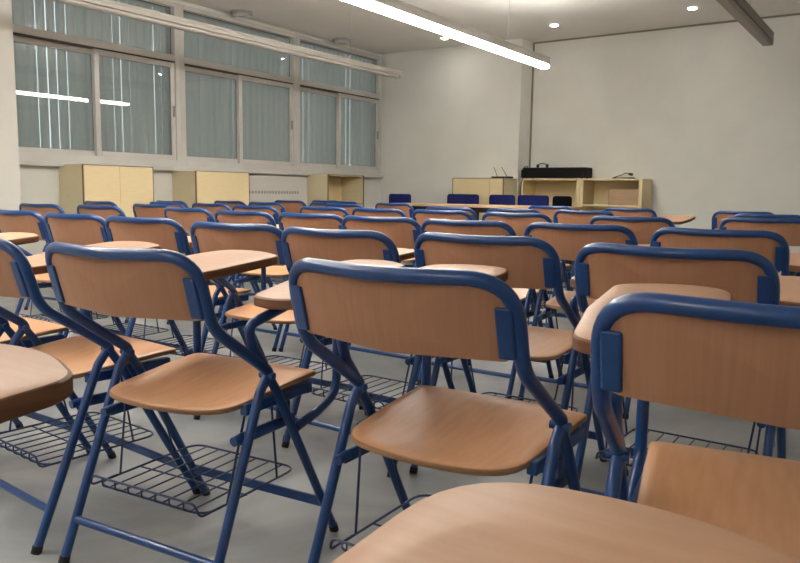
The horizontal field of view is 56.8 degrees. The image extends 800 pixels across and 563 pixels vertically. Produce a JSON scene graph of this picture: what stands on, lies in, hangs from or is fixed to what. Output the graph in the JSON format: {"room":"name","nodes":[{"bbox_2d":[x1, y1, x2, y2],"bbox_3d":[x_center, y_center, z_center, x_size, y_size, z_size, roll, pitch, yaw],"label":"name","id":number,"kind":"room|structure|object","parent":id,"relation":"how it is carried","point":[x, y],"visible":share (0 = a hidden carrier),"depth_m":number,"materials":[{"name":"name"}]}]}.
{"room":"classroom","nodes":[
{"label":"classroom","id":0,"kind":"room"},
{"bbox_2d":[0,0,22,247],"bbox_3d":[-3.788,-1.398,6.322,0.400,3.050,0.830,6,8,35],"label":"wall","id":1,"kind":"structure","parent":0,"point":[10,189],"depth_m":6.48,"materials":[{"name":"white paint"}]},
{"bbox_2d":[19,0,381,282],"bbox_3d":[-3.911,-1.442,6.667,0.200,3.050,13.460,6,8,35],"label":"wall","id":2,"kind":"structure","parent":0,"point":[38,184],"depth_m":7.34,"materials":[{"name":"white paint"}]},
{"bbox_2d":[13,0,181,165],"bbox_3d":[-3.112,-2.123,7.587,0.160,1.800,2.000,6,8,35],"label":"window","id":3,"kind":"structure","parent":2,"relation":"in","point":[21,34],"depth_m":7.67,"materials":[{"name":"metal"}]},
{"bbox_2d":[11,0,168,154],"bbox_3d":[-3.205,-2.133,7.661,0.040,1.780,1.976,6,8,35],"label":"vertical blind","id":4,"kind":"object","parent":3,"relation":"attached to","point":[140,111],"visible":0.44,"depth_m":7.63,"materials":[{"name":"fabric"}]},
{"bbox_2d":[19,159,382,177],"bbox_3d":[-1.968,-1.376,9.225,0.100,0.050,5.840,6,8,35],"label":"trim","id":5,"kind":"structure","parent":2,"relation":"attached to","point":[21,162],"depth_m":8.51,"materials":[{"name":"paint"}]},
{"bbox_2d":[178,4,296,170],"bbox_3d":[-1.991,-2.303,9.184,0.160,1.800,1.920,6,8,35],"label":"window","id":6,"kind":"structure","parent":2,"relation":"in","point":[289,81],"depth_m":9.18,"materials":[{"name":"metal"}]},
{"bbox_2d":[183,13,285,160],"bbox_3d":[-2.085,-2.314,9.259,0.040,1.780,1.895,6,8,35],"label":"vertical blind","id":7,"kind":"object","parent":6,"relation":"attached to","point":[210,107],"visible":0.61,"depth_m":9.22,"materials":[{"name":"fabric"}]},
{"bbox_2d":[249,175,306,205],"bbox_3d":[-1.696,-0.867,9.704,0.083,1.030,1.360,6,8,35],"label":"heater","id":8,"kind":"object","parent":2,"relation":"attached to","point":[263,188],"visible":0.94,"depth_m":9.71,"materials":[{"name":"grey metal"}]},
{"bbox_2d":[296,35,381,174],"bbox_3d":[-0.892,-2.480,10.750,0.160,1.800,1.920,6,8,35],"label":"window","id":9,"kind":"structure","parent":2,"relation":"in","point":[375,97],"depth_m":10.76,"materials":[{"name":"metal"}]},
{"bbox_2d":[300,42,371,165],"bbox_3d":[-0.987,-2.490,10.824,0.040,1.780,1.895,6,8,35],"label":"vertical blind","id":10,"kind":"object","parent":9,"relation":"attached to","point":[355,114],"visible":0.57,"depth_m":10.82,"materials":[{"name":"fabric"}]},
{"bbox_2d":[0,261,799,562],"bbox_3d":[0.333,0.539,3.913,10.600,0.100,13.460,6,8,35],"label":"floor","id":11,"kind":"structure","parent":0,"point":[267,527],"depth_m":2.52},
{"bbox_2d":[0,232,38,244],"bbox_3d":[-1.979,0.154,3.003,0.715,0.833,0.834,6,8,35],"label":"chair","id":12,"kind":"object","parent":11,"relation":"on","point":[17,238],"visible":0.83,"depth_m":3.05,"materials":[{"name":"brown wood"}]},
{"bbox_2d":[0,344,72,423],"bbox_3d":[-0.853,0.442,0.773,0.715,0.833,0.834,6,8,35],"label":"chair","id":13,"kind":"object","parent":11,"relation":"on","point":[31,380],"visible":1,"depth_m":0.83,"materials":[{"name":"brown wood"}]},
{"bbox_2d":[19,203,64,309],"bbox_3d":[-2.577,-0.193,5.774,0.525,0.833,0.590,5,8,29],"label":"chair","id":14,"kind":"object","parent":11,"relation":"on","point":[42,209],"visible":0.18,"depth_m":5.48,"materials":[{"name":"blue metal"}]},
{"bbox_2d":[0,209,123,335],"bbox_3d":[-1.808,-0.001,4.289,0.715,0.833,0.834,6,8,35],"label":"chair","id":15,"kind":"object","parent":11,"relation":"on","point":[26,221],"visible":0.16,"depth_m":3.98,"materials":[{"name":"blue metal"}]},
{"bbox_2d":[0,241,159,452],"bbox_3d":[-1.333,0.216,2.570,0.715,0.833,0.834,6,8,35],"label":"chair","id":16,"kind":"object","parent":11,"relation":"on","point":[8,329],"visible":0.38,"depth_m":2.57,"materials":[{"name":"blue wood"}]},
{"bbox_2d":[84,201,117,206],"bbox_3d":[-2.649,-0.356,7.095,0.525,0.833,0.590,6,8,35],"label":"chair","id":17,"kind":"object","parent":11,"relation":"on","point":[97,203],"visible":0.03,"depth_m":6.78,"materials":[{"name":"blue metal"}]},
{"bbox_2d":[77,205,129,322],"bbox_3d":[-1.895,-0.159,5.567,0.715,0.833,0.834,5,8,30],"label":"chair","id":18,"kind":"object","parent":11,"relation":"on","point":[104,212],"visible":0.08,"depth_m":5.21,"materials":[{"name":"brown wood"}]},
{"bbox_2d":[59,164,153,216],"bbox_3d":[-2.973,-0.593,7.576,0.435,1.170,0.800,6,8,35],"label":"base cabinet","id":19,"kind":"object","parent":11,"relation":"on","point":[124,186],"visible":0.36,"depth_m":7.31,"materials":[{"name":"beige wood"}]},
{"bbox_2d":[44,212,193,349],"bbox_3d":[-1.333,0.052,3.904,0.715,0.833,0.834,5,8,33],"label":"chair","id":20,"kind":"object","parent":11,"relation":"on","point":[80,229],"visible":0.19,"depth_m":3.60,"materials":[{"name":"brown wood"}]},
{"bbox_2d":[0,238,277,554],"bbox_3d":[-0.861,0.261,2.249,0.715,0.833,0.834,6,9,37],"label":"chair","id":21,"kind":"object","parent":11,"relation":"on","point":[88,355],"visible":0.69,"depth_m":2.15,"materials":[{"name":"blue wood"}]},
{"bbox_2d":[133,203,215,285],"bbox_3d":[-1.856,-0.231,6.160,0.525,0.833,0.590,6,8,35],"label":"chair","id":22,"kind":"object","parent":11,"relation":"on","point":[139,210],"visible":0.16,"depth_m":5.89,"materials":[{"name":"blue wood"}]},
{"bbox_2d":[105,216,265,357],"bbox_3d":[-0.901,0.097,3.591,0.715,0.833,0.834,5,8,30],"label":"chair","id":23,"kind":"object","parent":11,"relation":"on","point":[167,233],"visible":0.23,"depth_m":3.32,"materials":[{"name":"brown wood"}]},
{"bbox_2d":[149,201,225,278],"bbox_3d":[-2.023,-0.342,7.050,0.525,0.833,0.590,6,8,35],"label":"chair","id":24,"kind":"object","parent":11,"relation":"on","point":[171,204],"visible":0.1,"depth_m":6.71,"materials":[{"name":"blue metal"}]},
{"bbox_2d":[156,200,227,278],"bbox_3d":[-2.187,-0.426,7.719,0.525,0.833,0.590,6,8,35],"label":"chair","id":25,"kind":"object","parent":11,"relation":"on","point":[184,204],"visible":0.09,"depth_m":7.36,"materials":[{"name":"blue metal"}]},
{"bbox_2d":[172,171,249,255],"bbox_3d":[-2.195,-0.709,8.686,0.435,1.150,0.800,6,8,35],"label":"base cabinet","id":26,"kind":"object","parent":11,"relation":"on","point":[189,187],"visible":0.35,"depth_m":8.40,"materials":[{"name":"beige wood"}]},
{"bbox_2d":[164,207,278,324],"bbox_3d":[-1.159,-0.109,5.242,0.715,0.833,0.834,6,9,36],"label":"chair","id":27,"kind":"object","parent":11,"relation":"on","point":[185,217],"visible":0.15,"depth_m":4.95,"materials":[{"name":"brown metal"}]},
{"bbox_2d":[45,242,404,562],"bbox_3d":[-0.427,0.299,1.988,0.650,0.833,0.832,5,8,29],"label":"chair","id":28,"kind":"object","parent":11,"relation":"on","point":[149,283],"visible":0.88,"depth_m":1.79,"materials":[{"name":"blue wood"}]},
{"bbox_2d":[214,200,246,276],"bbox_3d":[-1.705,-0.478,8.197,0.525,0.833,0.590,6,8,35],"label":"chair","id":29,"kind":"object","parent":11,"relation":"on","point":[230,204],"visible":0.1,"depth_m":7.89,"materials":[{"name":"blue metal"}]},
{"bbox_2d":[192,203,270,287],"bbox_3d":[-1.536,-0.297,6.737,0.525,0.833,0.590,6,8,35],"label":"chair","id":30,"kind":"object","parent":11,"relation":"on","point":[211,207],"visible":0.16,"depth_m":6.45,"materials":[{"name":"blue metal"}]},
{"bbox_2d":[232,205,288,295],"bbox_3d":[-1.033,-0.213,6.106,0.525,0.833,0.590,5,8,33],"label":"chair","id":31,"kind":"object","parent":11,"relation":"on","point":[272,211],"visible":0.19,"depth_m":5.86,"materials":[{"name":"blue metal"}]},
{"bbox_2d":[248,202,285,214],"bbox_3d":[-1.229,-0.412,7.712,0.525,0.833,0.590,6,8,35],"label":"chair","id":32,"kind":"object","parent":11,"relation":"on","point":[279,207],"visible":0.11,"depth_m":7.37,"materials":[{"name":"blue metal"}]},
{"bbox_2d":[215,210,327,351],"bbox_3d":[-0.675,-0.037,4.705,0.715,0.833,0.834,6,8,35],"label":"chair","id":33,"kind":"object","parent":11,"relation":"on","point":[221,216],"visible":0.23,"depth_m":4.46,"materials":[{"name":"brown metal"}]},
{"bbox_2d":[275,200,305,212],"bbox_3d":[-1.203,-0.584,9.121,0.525,0.833,0.590,5,8,33],"label":"chair","id":34,"kind":"object","parent":11,"relation":"on","point":[293,206],"visible":0.14,"depth_m":8.82,"materials":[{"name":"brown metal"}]},
{"bbox_2d":[190,221,414,440],"bbox_3d":[-0.383,0.158,3.148,0.715,0.833,0.834,5,8,31],"label":"chair","id":35,"kind":"object","parent":11,"relation":"on","point":[205,236],"visible":0.22,"depth_m":2.91,"materials":[{"name":"blue wood"}]},
{"bbox_2d":[312,200,335,202],"bbox_3d":[-0.807,-0.637,9.598,0.525,0.833,0.590,6,8,35],"label":"chair","id":36,"kind":"object","parent":11,"relation":"on","point":[323,201],"visible":0.05,"depth_m":9.31,"materials":[{"name":"blue metal"}]},
{"bbox_2d":[300,206,348,217],"bbox_3d":[-0.471,-0.194,6.010,0.525,0.833,0.590,6,8,35],"label":"chair","id":37,"kind":"object","parent":11,"relation":"on","point":[339,211],"visible":0.11,"depth_m":5.70,"materials":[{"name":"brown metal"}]},
{"bbox_2d":[309,202,341,206],"bbox_3d":[-0.636,-0.440,8.003,0.525,0.833,0.590,6,9,35],"label":"chair","id":38,"kind":"object","parent":11,"relation":"on","point":[313,204],"visible":0.05,"depth_m":7.78,"materials":[{"name":"blue metal"}]},
{"bbox_2d":[306,174,363,206],"bbox_3d":[-0.920,-0.926,10.521,0.414,1.170,0.790,6,8,35],"label":"base cabinet","id":39,"kind":"object","parent":11,"relation":"on","point":[319,186],"visible":0.37,"depth_m":10.69,"materials":[{"name":"beige wood"}]},
{"bbox_2d":[278,212,400,351],"bbox_3d":[-0.237,0.003,4.427,0.715,0.833,0.834,6,8,35],"label":"chair","id":40,"kind":"object","parent":11,"relation":"on","point":[285,219],"visible":0.12,"depth_m":4.12,"materials":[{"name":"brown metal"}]},
{"bbox_2d":[327,201,357,203],"bbox_3d":[-0.556,-0.565,9.037,0.525,0.833,0.590,6,8,35],"label":"chair","id":41,"kind":"object","parent":11,"relation":"on","point":[342,202],"visible":0.04,"depth_m":8.72,"materials":[{"name":"blue metal"}]},
{"bbox_2d":[325,203,363,214],"bbox_3d":[-0.400,-0.352,7.315,0.525,0.833,0.590,6,9,36],"label":"chair","id":42,"kind":"object","parent":11,"relation":"on","point":[349,207],"visible":0.09,"depth_m":7.01,"materials":[{"name":"blue metal"}]},
{"bbox_2d":[281,226,454,476],"bbox_3d":[0.042,0.206,2.802,0.715,0.833,0.834,6,8,35],"label":"chair","id":43,"kind":"object","parent":11,"relation":"on","point":[298,243],"visible":0.21,"depth_m":2.55,"materials":[{"name":"blue wood"}]},
{"bbox_2d":[342,215,421,381],"bbox_3d":[0.160,0.054,4.056,0.715,0.833,0.834,6,8,35],"label":"chair","id":44,"kind":"object","parent":11,"relation":"on","point":[404,232],"visible":0.11,"depth_m":3.72,"materials":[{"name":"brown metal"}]},
{"bbox_2d":[352,208,415,267],"bbox_3d":[0.105,-0.156,5.768,0.715,0.833,0.834,6,9,36],"label":"chair","id":45,"kind":"object","parent":11,"relation":"on","point":[373,212],"visible":0.11,"depth_m":5.46,"materials":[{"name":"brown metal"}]},
{"bbox_2d":[375,203,414,267],"bbox_3d":[0.061,-0.452,8.178,0.525,0.833,0.590,6,9,35],"label":"chair","id":46,"kind":"object","parent":11,"relation":"on","point":[407,209],"visible":0.09,"depth_m":7.86,"materials":[{"name":"brown wood"}]},
{"bbox_2d":[389,194,410,202],"bbox_3d":[-0.121,-0.807,10.692,0.380,0.916,0.502,6,8,35],"label":"upholstered chair","id":47,"kind":"object","parent":11,"relation":"on","point":[393,198],"visible":0.14,"depth_m":10.78,"materials":[{"name":"blue fabric"}]},
{"bbox_2d":[289,257,586,562],"bbox_3d":[0.134,0.343,1.695,0.628,0.833,0.831,5,8,33],"label":"chair","id":48,"kind":"object","parent":11,"relation":"on","point":[464,311],"visible":0.94,"depth_m":1.42,"materials":[{"name":"brown wood"}]},
{"bbox_2d":[412,209,472,225],"bbox_3d":[0.560,-0.118,5.506,0.715,0.833,0.834,6,9,36],"label":"chair","id":49,"kind":"object","parent":11,"relation":"on","point":[419,215],"visible":0.09,"depth_m":5.19,"materials":[{"name":"brown wood"}]},
{"bbox_2d":[407,203,487,210],"bbox_3d":[0.524,-0.601,9.545,1.190,0.800,0.570,6,8,35],"label":"table","id":50,"kind":"object","parent":11,"relation":"on","point":[415,206],"visible":0.28,"depth_m":9.30,"materials":[{"name":"laminate"}]},
{"bbox_2d":[426,206,476,220],"bbox_3d":[0.685,-0.247,6.571,0.715,0.833,0.834,6,8,35],"label":"chair","id":51,"kind":"object","parent":11,"relation":"on","point":[469,211],"visible":0.09,"depth_m":6.18,"materials":[{"name":"blue metal"}]},
{"bbox_2d":[447,194,478,211],"bbox_3d":[0.748,-0.727,10.091,0.490,0.926,0.502,6,8,35],"label":"upholstered chair","id":52,"kind":"object","parent":11,"relation":"on","point":[451,198],"visible":0.17,"depth_m":10.18,"materials":[{"name":"blue fabric"}]},
{"bbox_2d":[452,178,516,220],"bbox_3d":[1.181,-0.881,10.466,0.800,1.150,0.415,6,8,35],"label":"storage cabinet","id":53,"kind":"object","parent":11,"relation":"on","point":[483,187],"visible":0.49,"depth_m":10.22,"materials":[{"name":"beige wood"}]},
{"bbox_2d":[491,167,512,177],"bbox_3d":[1.405,-1.502,10.193,0.284,0.153,0.140,6,8,35],"label":"receiver","id":54,"kind":"object","parent":53,"relation":"on","point":[506,176],"visible":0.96,"depth_m":10.15,"materials":[{"name":"black plastic"}]},
{"bbox_2d":[417,218,554,398],"bbox_3d":[0.569,0.098,3.738,0.715,0.833,0.834,5,8,34],"label":"chair","id":55,"kind":"object","parent":11,"relation":"on","point":[527,297],"visible":0.16,"depth_m":3.47,"materials":[{"name":"brown wood"}]},
{"bbox_2d":[489,195,514,204],"bbox_3d":[1.240,-0.679,9.751,0.370,0.926,0.502,6,8,35],"label":"upholstered chair","id":56,"kind":"object","parent":11,"relation":"on","point":[493,199],"visible":0.18,"depth_m":9.84,"materials":[{"name":"blue fabric"}]},
{"bbox_2d":[409,232,606,473],"bbox_3d":[0.516,0.241,2.568,0.715,0.833,0.834,6,8,35],"label":"chair","id":57,"kind":"object","parent":11,"relation":"on","point":[530,262],"visible":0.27,"depth_m":2.31,"materials":[{"name":"brown wood"}]},
{"bbox_2d":[486,208,552,293],"bbox_3d":[1.183,-0.204,6.277,0.715,0.833,0.834,6,8,35],"label":"chair","id":58,"kind":"object","parent":11,"relation":"on","point":[490,209],"visible":0.07,"depth_m":5.95,"materials":[{"name":"blue metal"}]},
{"bbox_2d":[472,205,582,272],"bbox_3d":[1.504,-0.505,8.868,1.180,0.800,0.570,6,8,35],"label":"table","id":59,"kind":"object","parent":11,"relation":"on","point":[478,208],"visible":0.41,"depth_m":8.80,"materials":[{"name":"laminate"}]},
{"bbox_2d":[482,212,574,329],"bbox_3d":[1.018,-0.063,5.104,0.715,0.833,0.834,6,8,35],"label":"chair","id":60,"kind":"object","parent":11,"relation":"on","point":[519,222],"visible":0.12,"depth_m":4.81,"materials":[{"name":"brown wood"}]},
{"bbox_2d":[517,195,548,205],"bbox_3d":[1.610,-0.642,9.496,0.430,0.926,0.502,6,8,35],"label":"upholstered chair","id":61,"kind":"object","parent":11,"relation":"on","point":[531,200],"visible":0.19,"depth_m":9.58,"materials":[{"name":"blue fabric"}]},
{"bbox_2d":[520,178,579,261],"bbox_3d":[2.127,-0.838,10.224,0.863,1.150,0.415,6,8,35],"label":"shelf unit","id":62,"kind":"object","parent":11,"relation":"on","point":[551,188],"visible":0.23,"depth_m":10.32,"materials":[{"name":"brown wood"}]},
{"bbox_2d":[521,166,591,178],"bbox_3d":[2.124,-1.496,10.137,0.960,0.174,0.290,6,8,35],"label":"electronic keyboard","id":63,"kind":"object","parent":62,"relation":"on","point":[546,172],"visible":0.98,"depth_m":9.99,"materials":[{"name":"black plastic"}]},
{"bbox_2d":[528,206,574,277],"bbox_3d":[1.635,-0.365,7.645,0.525,0.833,0.590,6,9,36],"label":"chair","id":64,"kind":"object","parent":11,"relation":"on","point":[549,211],"visible":0.11,"depth_m":7.39,"materials":[{"name":"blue wood"}]},
{"bbox_2d":[552,196,571,262],"bbox_3d":[1.938,-0.608,9.270,0.250,0.921,0.502,6,8,35],"label":"upholstered chair","id":65,"kind":"object","parent":11,"relation":"on","point":[557,200],"visible":0.16,"depth_m":9.36,"materials":[{"name":"black fabric"}]},
{"bbox_2d":[331,482,799,562],"bbox_3d":[-0.206,0.507,0.315,0.715,0.833,0.834,6,8,35],"label":"chair","id":66,"kind":"object","parent":11,"relation":"on","point":[501,522],"visible":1,"depth_m":0.47,"materials":[{"name":"brown wood"}]},
{"bbox_2d":[518,222,637,418],"bbox_3d":[1.027,0.136,3.484,0.715,0.833,0.834,5,8,33],"label":"chair","id":67,"kind":"object","parent":11,"relation":"on","point":[567,240],"visible":0.19,"depth_m":3.21,"materials":[{"name":"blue wood"}]},
{"bbox_2d":[552,210,613,297],"bbox_3d":[1.682,-0.163,5.996,0.715,0.833,0.834,6,8,34],"label":"chair","id":68,"kind":"object","parent":11,"relation":"on","point":[560,216],"visible":0.14,"depth_m":5.73,"materials":[{"name":"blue wood"}]},
{"bbox_2d":[579,179,651,244],"bbox_3d":[2.820,-0.770,9.745,0.818,1.150,0.415,6,8,35],"label":"shelf unit","id":69,"kind":"object","parent":11,"relation":"on","point":[594,193],"visible":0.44,"depth_m":9.80,"materials":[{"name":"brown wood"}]},
{"bbox_2d":[608,189,638,205],"bbox_3d":[2.918,-1.086,9.546,0.382,0.202,0.240,6,8,35],"label":"cardboard box","id":70,"kind":"object","parent":69,"relation":"on","point":[616,196],"visible":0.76,"depth_m":9.45,"materials":[{"name":"brown"}]},
{"bbox_2d":[612,173,635,178],"bbox_3d":[2.902,-1.370,9.587,0.280,0.079,0.100,6,8,35],"label":"gooseneck microphone","id":71,"kind":"object","parent":69,"relation":"on","point":[630,174],"visible":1,"depth_m":9.54,"materials":[{"name":"black metal"}]},
{"bbox_2d":[590,215,674,243],"bbox_3d":[1.477,0.008,4.578,0.525,0.833,0.590,5,8,33],"label":"chair","id":72,"kind":"object","parent":11,"relation":"on","point":[643,228],"visible":0.15,"depth_m":4.29,"materials":[{"name":"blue wood"}]},
{"bbox_2d":[604,208,694,245],"bbox_3d":[2.391,-0.293,7.136,0.715,0.833,0.834,6,9,35],"label":"chair","id":73,"kind":"object","parent":11,"relation":"on","point":[626,212],"visible":0.2,"depth_m":6.85,"materials":[{"name":"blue wood"}]},
{"bbox_2d":[572,283,799,557],"bbox_3d":[0.602,0.397,1.302,0.628,0.833,0.831,4,8,26],"label":"chair","id":74,"kind":"object","parent":11,"relation":"on","point":[697,348],"visible":0.96,"depth_m":1.02,"materials":[{"name":"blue wood"}]},
{"bbox_2d":[574,242,799,495],"bbox_3d":[0.950,0.296,2.162,0.715,0.833,0.834,6,8,35],"label":"chair","id":75,"kind":"object","parent":11,"relation":"on","point":[748,276],"visible":0.34,"depth_m":1.89,"materials":[{"name":"blue wood"}]},
{"bbox_2d":[650,227,799,445],"bbox_3d":[1.491,0.181,3.163,0.715,0.833,0.834,5,8,33],"label":"chair","id":76,"kind":"object","parent":11,"relation":"on","point":[769,244],"visible":0.24,"depth_m":2.82,"materials":[{"name":"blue wood"}]},
{"bbox_2d":[712,211,779,272],"bbox_3d":[2.996,-0.195,6.403,0.525,0.833,0.590,6,8,35],"label":"chair","id":77,"kind":"object","parent":11,"relation":"on","point":[718,217],"visible":0.08,"depth_m":6.24,"materials":[{"name":"blue metal"}]},
{"bbox_2d":[719,217,799,275],"bbox_3d":[2.416,0.013,4.639,0.715,0.833,0.834,6,8,35],"label":"chair","id":78,"kind":"object","parent":11,"relation":"on","point":[789,229],"visible":0.17,"depth_m":4.31,"materials":[{"name":"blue wood"}]},
{"bbox_2d":[733,213,799,218],"bbox_3d":[2.783,-0.095,5.565,0.525,0.833,0.590,6,8,35],"label":"chair","id":79,"kind":"object","parent":11,"relation":"on","point":[746,215],"visible":0.11,"depth_m":5.28,"materials":[{"name":"blue metal"}]},
{"bbox_2d":[180,0,799,53],"bbox_3d":[0.375,-2.587,3.530,10.600,0.100,13.460,6,8,35],"label":"ceiling","id":80,"kind":"structure","parent":0,"point":[530,20],"depth_m":8.87,"materials":[{"name":"paint"}]},
{"bbox_2d":[50,0,400,78],"bbox_3d":[-2.761,-2.355,4.866,0.072,0.770,9.608,6,8,35],"label":"lamp","id":81,"kind":"object","parent":80,"relation":"hanging from","point":[112,7],"visible":1,"depth_m":6.54,"materials":[{"name":"grey"}]},
{"bbox_2d":[230,9,252,18],"bbox_3d":[-1.889,-3.181,8.818,0.260,0.064,0.260,6,8,35],"label":"ceiling fixture","id":82,"kind":"object","parent":80,"relation":"attached to","point":[237,13],"visible":1,"depth_m":8.74,"materials":[{"name":"grey plastic"}]},
{"bbox_2d":[333,38,350,44],"bbox_3d":[-0.814,-3.354,10.351,0.260,0.064,0.260,6,8,35],"label":"ceiling fixture","id":83,"kind":"object","parent":80,"relation":"attached to","point":[338,41],"visible":1,"depth_m":10.27,"materials":[{"name":"grey plastic"}]},
{"bbox_2d":[342,0,549,68],"bbox_3d":[-0.929,-2.248,4.268,0.090,0.788,8.708,6,8,35],"label":"lamp","id":84,"kind":"object","parent":80,"relation":"hanging from","point":[397,9],"visible":1,"depth_m":6.20,"materials":[{"name":"grey metal"}]},
{"bbox_2d":[716,0,773,45],"bbox_3d":[0.691,-2.057,2.845,0.090,0.778,9.008,6,8,35],"label":"lamp","id":85,"kind":"object","parent":80,"relation":"hanging from","point":[740,10],"visible":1,"depth_m":5.71,"materials":[{"name":"grey metal"}]},
{"bbox_2d":[380,15,799,272],"bbox_3d":[4.043,-1.617,8.979,10.200,3.050,0.560,6,8,35],"label":"wall","id":86,"kind":"structure","parent":0,"point":[709,114],"depth_m":9.77,"materials":[{"name":"white paint"}]},
{"bbox_2d":[529,44,534,167],"bbox_3d":[1.860,-1.832,10.572,0.020,3.030,0.020,6,8,35],"label":"trim","id":87,"kind":"structure","parent":86,"relation":"attached to","point":[533,44],"depth_m":10.50,"materials":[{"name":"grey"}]},
{"bbox_2d":[533,13,799,43],"bbox_3d":[5.079,-3.032,8.178,7.820,0.020,0.020,6,8,35],"label":"trim","id":88,"kind":"structure","parent":86,"relation":"attached to","point":[793,14],"depth_m":9.38,"materials":[{"name":"brown"}]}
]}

